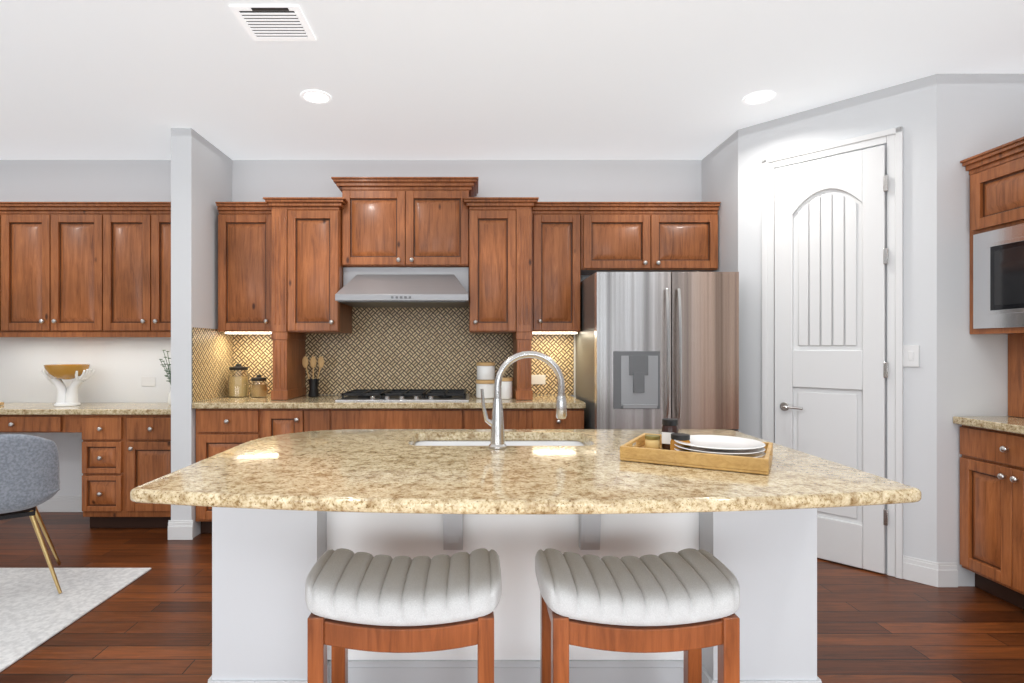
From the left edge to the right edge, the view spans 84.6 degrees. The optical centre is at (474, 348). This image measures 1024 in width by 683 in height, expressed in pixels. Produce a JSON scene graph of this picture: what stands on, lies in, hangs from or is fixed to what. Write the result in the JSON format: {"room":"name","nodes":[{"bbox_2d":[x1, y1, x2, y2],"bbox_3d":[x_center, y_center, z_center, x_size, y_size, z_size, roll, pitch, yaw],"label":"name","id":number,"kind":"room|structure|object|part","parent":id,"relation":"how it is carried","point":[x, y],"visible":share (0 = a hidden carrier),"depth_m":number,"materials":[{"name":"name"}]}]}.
{"room":"kitchen","nodes":[
{"label":"kitchen","id":0,"kind":"room"},
{"bbox_2d":[0,512,1023,682],"bbox_3d":[-1.410,1.320,0.600,9.820,0.080,7.840,0,0,0],"label":"floor","id":1,"kind":"structure","parent":0,"point":[153,624],"depth_m":2.61,"materials":[{"name":"brown wood"}]},
{"bbox_2d":[0,568,151,671],"bbox_3d":[-3.535,1.274,2.075,3.330,0.011,2.350,0,0,0],"label":"rug","id":2,"kind":"object","parent":1,"relation":"on","point":[37,609],"visible":1,"depth_m":2.83,"materials":[{"name":"fabric"}]},
{"bbox_2d":[0,434,61,593],"bbox_3d":[-2.461,0.839,2.917,0.503,0.850,0.577,0,0,-37],"label":"chair","id":3,"kind":"object","parent":2,"relation":"on","point":[29,475],"visible":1,"depth_m":2.80,"materials":[{"name":"fabric"}]},
{"bbox_2d":[76,415,123,527],"bbox_3d":[-2.595,0.871,4.149,0.302,0.816,0.482,0,0,0],"label":"base cabinet","id":4,"kind":"object","parent":1,"relation":"on","point":[123,456],"depth_m":3.91,"materials":[{"name":"brown wood"}]},
{"bbox_2d":[0,403,170,414],"bbox_3d":[-3.180,0.441,4.144,2.279,0.038,0.499,0,0,0],"label":"countertop","id":5,"kind":"structure","parent":4,"relation":"on","point":[89,409],"depth_m":3.90,"materials":[{"name":"stone"}]},
{"bbox_2d":[40,364,94,405],"bbox_3d":[-3.020,0.270,4.160,0.336,0.302,0.282,0,0,0],"label":"sculpture","id":6,"kind":"object","parent":5,"relation":"on","point":[55,374],"visible":1,"depth_m":4.12,"materials":[{"name":"white ceramic"}]},
{"bbox_2d":[43,364,90,379],"bbox_3d":[-3.020,0.173,4.160,0.282,0.109,0.282,0,0,0],"label":"bowl","id":7,"kind":"object","parent":6,"relation":"on","point":[57,371],"depth_m":4.09,"materials":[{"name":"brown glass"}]},
{"bbox_2d":[159,350,170,404],"bbox_3d":[-2.299,0.214,4.216,0.129,0.411,0.079,0,0,0],"label":"potted plant","id":8,"kind":"object","parent":5,"relation":"on","point":[169,394],"visible":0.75,"depth_m":4.21,"materials":[{"name":"green plant"}]},
{"bbox_2d":[124,415,170,527],"bbox_3d":[-2.244,0.871,4.149,0.400,0.816,0.482,0,0,0],"label":"base cabinet","id":9,"kind":"object","parent":1,"relation":"on","point":[147,438],"depth_m":3.91,"materials":[{"name":"brown wood"}]},
{"bbox_2d":[196,409,271,532],"bbox_3d":[-1.636,0.843,4.089,0.520,0.872,0.602,0,0,0],"label":"base cabinet","id":10,"kind":"object","parent":1,"relation":"on","point":[219,431],"depth_m":3.79,"materials":[{"name":"brown wood"}]},
{"bbox_2d":[192,395,585,408],"bbox_3d":[-0.575,0.383,4.077,2.642,0.040,0.634,0,0,0],"label":"countertop","id":11,"kind":"structure","parent":10,"relation":"on","point":[329,402],"depth_m":3.76,"materials":[{"name":"stone"}]},
{"bbox_2d":[228,364,248,396],"bbox_3d":[-1.775,0.237,4.220,0.150,0.247,0.150,0,0,0],"label":"pasta jar","id":12,"kind":"object","parent":11,"relation":"on","point":[238,385],"visible":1,"depth_m":4.17,"materials":[{"name":"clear glass"}]},
{"bbox_2d":[250,375,267,396],"bbox_3d":[-1.615,0.278,4.200,0.124,0.167,0.124,0,0,0],"label":"jar","id":13,"kind":"object","parent":11,"relation":"on","point":[259,390],"visible":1,"depth_m":4.16,"materials":[{"name":"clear glass"}]},
{"bbox_2d":[302,356,323,396],"bbox_3d":[-1.209,0.209,4.200,0.165,0.305,0.079,0,0,0],"label":"utensil crock","id":14,"kind":"object","parent":11,"relation":"on","point":[313,387],"visible":1,"depth_m":4.19,"materials":[{"name":"black ceramic"}]},
{"bbox_2d":[335,389,468,401],"bbox_3d":[-0.495,0.337,4.080,0.910,0.050,0.520,0,0,0],"label":"cooktop","id":15,"kind":"object","parent":11,"relation":"in","point":[407,395],"visible":1,"depth_m":3.90,"materials":[{"name":"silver metal"}]},
{"bbox_2d":[476,380,494,398],"bbox_3d":[0.082,0.295,4.120,0.150,0.131,0.150,0,0,0],"label":"canister","id":16,"kind":"object","parent":11,"relation":"on","point":[487,386],"visible":0.83,"depth_m":4.06,"materials":[{"name":"white ceramic"}]},
{"bbox_2d":[476,362,494,379],"bbox_3d":[0.082,0.163,4.120,0.139,0.126,0.139,0,0,0],"label":"canister","id":17,"kind":"object","parent":16,"relation":"on","point":[485,370],"visible":1,"depth_m":4.06,"materials":[{"name":"white ceramic"}]},
{"bbox_2d":[501,377,512,398],"bbox_3d":[0.228,0.285,4.060,0.096,0.151,0.096,0,0,0],"label":"canister","id":18,"kind":"object","parent":11,"relation":"on","point":[506,389],"visible":0.75,"depth_m":4.02,"materials":[{"name":"white ceramic"}]},
{"bbox_2d":[272,409,303,435],"bbox_3d":[-1.338,0.843,4.089,0.360,0.872,0.602,0,0,0],"label":"base cabinet","id":19,"kind":"object","parent":1,"relation":"on","point":[284,421],"depth_m":3.79,"materials":[{"name":"brown wood"}]},
{"bbox_2d":[304,409,339,431],"bbox_3d":[-1.063,0.843,4.089,0.308,0.872,0.602,0,0,0],"label":"base cabinet","id":20,"kind":"object","parent":1,"relation":"on","point":[314,419],"depth_m":3.80,"materials":[{"name":"brown wood"}]},
{"bbox_2d":[305,548,501,682],"bbox_3d":[-0.192,0.943,1.600,0.530,0.671,0.300,0,0,0],"label":"stool","id":21,"kind":"object","parent":1,"relation":"on","point":[363,601],"visible":1,"depth_m":1.47,"materials":[{"name":"fabric"}]},
{"bbox_3d":[-0.192,0.670,1.600,0.530,0.125,0.300,0,0,0],"label":"stool seat","id":22,"kind":"part","parent":21,"relation":"part of","materials":[{"name":"fabric"}]},
{"bbox_2d":[340,409,475,429],"bbox_3d":[-0.492,0.843,4.089,0.961,0.872,0.602,0,0,0],"label":"base cabinet","id":23,"kind":"object","parent":1,"relation":"on","point":[349,418],"depth_m":3.79,"materials":[{"name":"brown wood"}]},
{"bbox_2d":[476,409,531,428],"bbox_3d":[0.114,0.843,4.089,0.512,0.872,0.602,0,0,0],"label":"base cabinet","id":24,"kind":"object","parent":1,"relation":"on","point":[513,418],"depth_m":3.79,"materials":[{"name":"brown wood"}]},
{"bbox_2d":[130,351,920,682],"bbox_3d":[0.134,0.644,1.954,2.077,1.272,1.212,0,0,0],"label":"kitchen island","id":25,"kind":"object","parent":1,"relation":"on","point":[288,509],"visible":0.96,"depth_m":1.88,"materials":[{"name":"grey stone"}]},
{"bbox_2d":[130,429,920,514],"bbox_3d":[0.134,0.384,1.954,2.077,0.036,1.212,0,0,0],"label":"island countertop","id":26,"kind":"structure","parent":25,"relation":"on","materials":[{"name":"stone"}]},
{"bbox_2d":[480,351,566,448],"bbox_3d":[0.182,0.186,2.068,0.320,0.356,0.065,0,0,0],"label":"faucet","id":27,"kind":"object","parent":26,"relation":"on","point":[497,441],"depth_m":2.06,"materials":[{"name":"silver metal"}]},
{"bbox_2d":[620,418,772,474],"bbox_3d":[0.742,0.306,1.864,0.430,0.114,0.329,0,0,30],"label":"serving tray","id":28,"kind":"object","parent":26,"relation":"on","point":[670,445],"visible":1,"depth_m":1.79,"materials":[{"name":"brown wood"}]},
{"bbox_2d":[532,409,583,428],"bbox_3d":[0.557,0.843,4.089,0.374,0.872,0.602,0,0,0],"label":"drawer","id":29,"kind":"object","parent":1,"relation":"on","point":[541,418],"depth_m":3.79,"materials":[{"name":"brown wood"}]},
{"bbox_2d":[535,548,739,682],"bbox_3d":[0.447,0.943,1.600,0.530,0.671,0.300,0,0,0],"label":"stool","id":30,"kind":"object","parent":1,"relation":"on","point":[687,601],"visible":1,"depth_m":1.47,"materials":[{"name":"fabric"}]},
{"bbox_3d":[0.447,0.670,1.600,0.530,0.125,0.300,0,0,0],"label":"stool seat","id":31,"kind":"part","parent":30,"relation":"part of","materials":[{"name":"fabric"}]},
{"bbox_2d":[575,272,738,431],"bbox_3d":[1.234,0.393,3.934,0.907,1.774,0.851,0,0,0],"label":"refrigerator","id":32,"kind":"object","parent":1,"relation":"on","point":[653,350],"visible":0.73,"depth_m":3.58,"materials":[{"name":"grey metal"}]},
{"bbox_2d":[960,425,1023,609],"bbox_3d":[2.901,0.843,2.682,0.610,0.872,0.668,0,0,0],"label":"base cabinet","id":33,"kind":"object","parent":1,"relation":"on","point":[991,509],"visible":1,"depth_m":2.79,"materials":[{"name":"brown wood"}]},
{"bbox_2d":[953,416,1023,433],"bbox_3d":[2.888,0.383,2.067,0.636,0.040,1.902,0,0,0],"label":"countertop","id":34,"kind":"structure","parent":33,"relation":"on","point":[1012,424],"depth_m":2.83,"materials":[{"name":"stone"}]},
{"bbox_2d":[960,137,1023,417],"bbox_3d":[2.906,-0.324,2.602,0.600,1.369,0.828,0,0,0],"label":"cabinet","id":35,"kind":"object","parent":34,"relation":"on","point":[996,174],"visible":1,"depth_m":2.86,"materials":[{"name":"brown wood"}]},
{"bbox_2d":[0,74,1023,585],"bbox_3d":[-1.410,-0.100,0.600,9.820,2.760,7.840,0,0,0],"label":"wall","id":36,"kind":"structure","parent":0,"point":[948,122],"depth_m":3.76,"materials":[{"name":"white paint"}]},
{"bbox_2d":[0,206,7,333],"bbox_3d":[-3.591,-0.564,4.229,0.420,0.882,0.322,0,0,0],"label":"upper cabinet","id":37,"kind":"object","parent":36,"relation":"attached to","point":[3,209],"depth_m":4.07,"materials":[{"name":"brown wood"}]},
{"bbox_2d":[8,206,111,333],"bbox_3d":[-3.071,-0.564,4.229,0.860,0.882,0.322,0,0,0],"label":"upper cabinet","id":38,"kind":"object","parent":36,"relation":"attached to","point":[85,269],"depth_m":4.07,"materials":[{"name":"brown wood"}]},
{"bbox_2d":[112,206,170,333],"bbox_3d":[-2.401,-0.564,4.229,0.719,0.882,0.322,0,0,0],"label":"upper cabinet","id":39,"kind":"object","parent":36,"relation":"attached to","point":[141,235],"depth_m":4.07,"materials":[{"name":"brown wood"}]},
{"bbox_2d":[217,209,266,331],"bbox_3d":[-1.652,-0.564,4.229,0.432,0.882,0.322,0,0,0],"label":"upper cabinet","id":40,"kind":"object","parent":36,"relation":"attached to","point":[242,233],"depth_m":4.07,"materials":[{"name":"brown wood"}]},
{"bbox_2d":[267,201,351,336],"bbox_3d":[-1.195,-0.561,4.166,0.474,0.888,0.448,0,0,0],"label":"upper cabinet","id":41,"kind":"object","parent":36,"relation":"attached to","point":[284,261],"depth_m":3.95,"materials":[{"name":"brown wood"}]},
{"bbox_2d":[225,332,576,333],"bbox_3d":[-0.545,-0.116,4.190,2.610,0.010,0.060,0,0,0],"label":"under-cabinet light","id":42,"kind":"object","parent":41,"relation":"attached to","point":[270,332],"visible":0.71,"depth_m":4.16,"materials":[{"name":"white plastic"}]},
{"bbox_2d":[339,185,414,266],"bbox_3d":[-0.698,-0.881,4.209,0.516,0.575,0.362,0,0,0],"label":"upper cabinet","id":43,"kind":"object","parent":36,"relation":"attached to","point":[379,220],"depth_m":4.03,"materials":[{"name":"brown wood"}]},
{"bbox_2d":[335,267,468,307],"bbox_3d":[-0.497,-0.456,4.108,0.911,0.271,0.564,0,0,0],"label":"range hood","id":44,"kind":"object","parent":43,"relation":"attached to","point":[405,287],"visible":1,"depth_m":3.96,"materials":[{"name":"silver metal"}]},
{"bbox_2d":[192,307,573,401],"bbox_3d":[-0.560,-0.130,4.083,2.672,0.981,0.630,0,0,0],"label":"backsplash","id":45,"kind":"structure","parent":36,"relation":"attached to","point":[411,348],"depth_m":4.39,"materials":[{"name":"tile"}]},
{"bbox_2d":[531,375,545,383],"bbox_3d":[0.495,0.242,4.390,0.120,0.075,0.006,0,0,0],"label":"outlet","id":46,"kind":"object","parent":45,"relation":"attached to","point":[538,379],"visible":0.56,"depth_m":4.39,"materials":[{"name":"white plastic"}]},
{"bbox_2d":[415,185,470,266],"bbox_3d":[-0.298,-0.881,4.209,0.516,0.575,0.362,0,0,0],"label":"upper cabinet","id":47,"kind":"object","parent":36,"relation":"attached to","point":[440,210],"depth_m":4.03,"materials":[{"name":"brown wood"}]},
{"bbox_2d":[37,495,957,586],"bbox_3d":[-0.580,1.214,3.700,6.340,0.129,1.395,0,0,0],"label":"baseboard","id":48,"kind":"structure","parent":36,"relation":"attached to","point":[930,573],"depth_m":3.10,"materials":[{"name":"white wood"}]},
{"bbox_2d":[467,201,534,336],"bbox_3d":[0.181,-0.561,4.166,0.439,0.888,0.448,0,0,0],"label":"upper cabinet","id":49,"kind":"object","parent":36,"relation":"attached to","point":[500,234],"depth_m":3.95,"materials":[{"name":"brown wood"}]},
{"bbox_2d":[535,209,582,331],"bbox_3d":[0.589,-0.564,4.229,0.368,0.882,0.322,0,0,0],"label":"upper cabinet","id":50,"kind":"object","parent":36,"relation":"attached to","point":[558,232],"depth_m":4.07,"materials":[{"name":"brown wood"}]},
{"bbox_2d":[583,209,662,274],"bbox_3d":[1.057,-0.790,4.229,0.562,0.430,0.322,0,0,0],"label":"upper cabinet","id":51,"kind":"object","parent":36,"relation":"attached to","point":[614,240],"depth_m":4.07,"materials":[{"name":"brown wood"}]},
{"bbox_2d":[663,209,718,271],"bbox_3d":[1.496,-0.790,4.229,0.552,0.430,0.322,0,0,0],"label":"upper cabinet","id":52,"kind":"object","parent":36,"relation":"attached to","point":[690,236],"depth_m":4.07,"materials":[{"name":"brown wood"}]},
{"bbox_2d":[775,145,885,573],"bbox_3d":[2.125,0.061,3.386,0.411,2.422,0.444,0,0,0],"label":"pantry door","id":53,"kind":"structure","parent":36,"relation":"in","point":[830,308],"depth_m":3.34,"materials":[{"name":"white wood"}]},
{"bbox_2d":[762,126,902,578],"bbox_3d":[2.124,0.022,3.385,0.038,2.513,0.740,0,0,-43],"label":"door frame","id":54,"kind":"structure","parent":36,"relation":"attached to","point":[892,138],"depth_m":3.16,"materials":[{"name":"white wood"}]},
{"bbox_2d":[903,345,918,366],"bbox_3d":[2.408,0.040,3.096,0.010,0.120,0.072,0,0,-43],"label":"light switch","id":55,"kind":"object","parent":36,"relation":"attached to","point":[910,355],"visible":1,"depth_m":3.09,"materials":[{"name":"white plastic"}]},
{"bbox_2d":[0,0,1023,159],"bbox_3d":[-1.410,-1.520,0.600,9.820,0.080,7.840,0,0,0],"label":"ceiling","id":56,"kind":"structure","parent":0,"point":[462,79],"depth_m":2.98,"materials":[{"name":"white paint"}]},
{"bbox_2d":[229,5,315,40],"bbox_3d":[-0.907,-1.472,2.550,0.300,0.011,0.270,0,0,0],"label":"ceiling vent","id":57,"kind":"object","parent":56,"relation":"in","point":[274,22],"visible":1,"depth_m":2.53,"materials":[{"name":"white metal"}]},
{"bbox_2d":[301,90,331,103],"bbox_3d":[-0.928,-1.475,3.284,0.173,0.006,0.170,0,0,0],"label":"recessed light","id":58,"kind":"object","parent":56,"relation":"in","point":[321,97],"depth_m":3.29,"materials":[{"name":"white"}]},
{"bbox_2d":[742,91,775,104],"bbox_3d":[1.671,-1.475,3.297,0.177,0.006,0.171,0,0,0],"label":"recessed light","id":59,"kind":"object","parent":56,"relation":"in","point":[760,97],"depth_m":3.30,"materials":[{"name":"white"}]}
]}

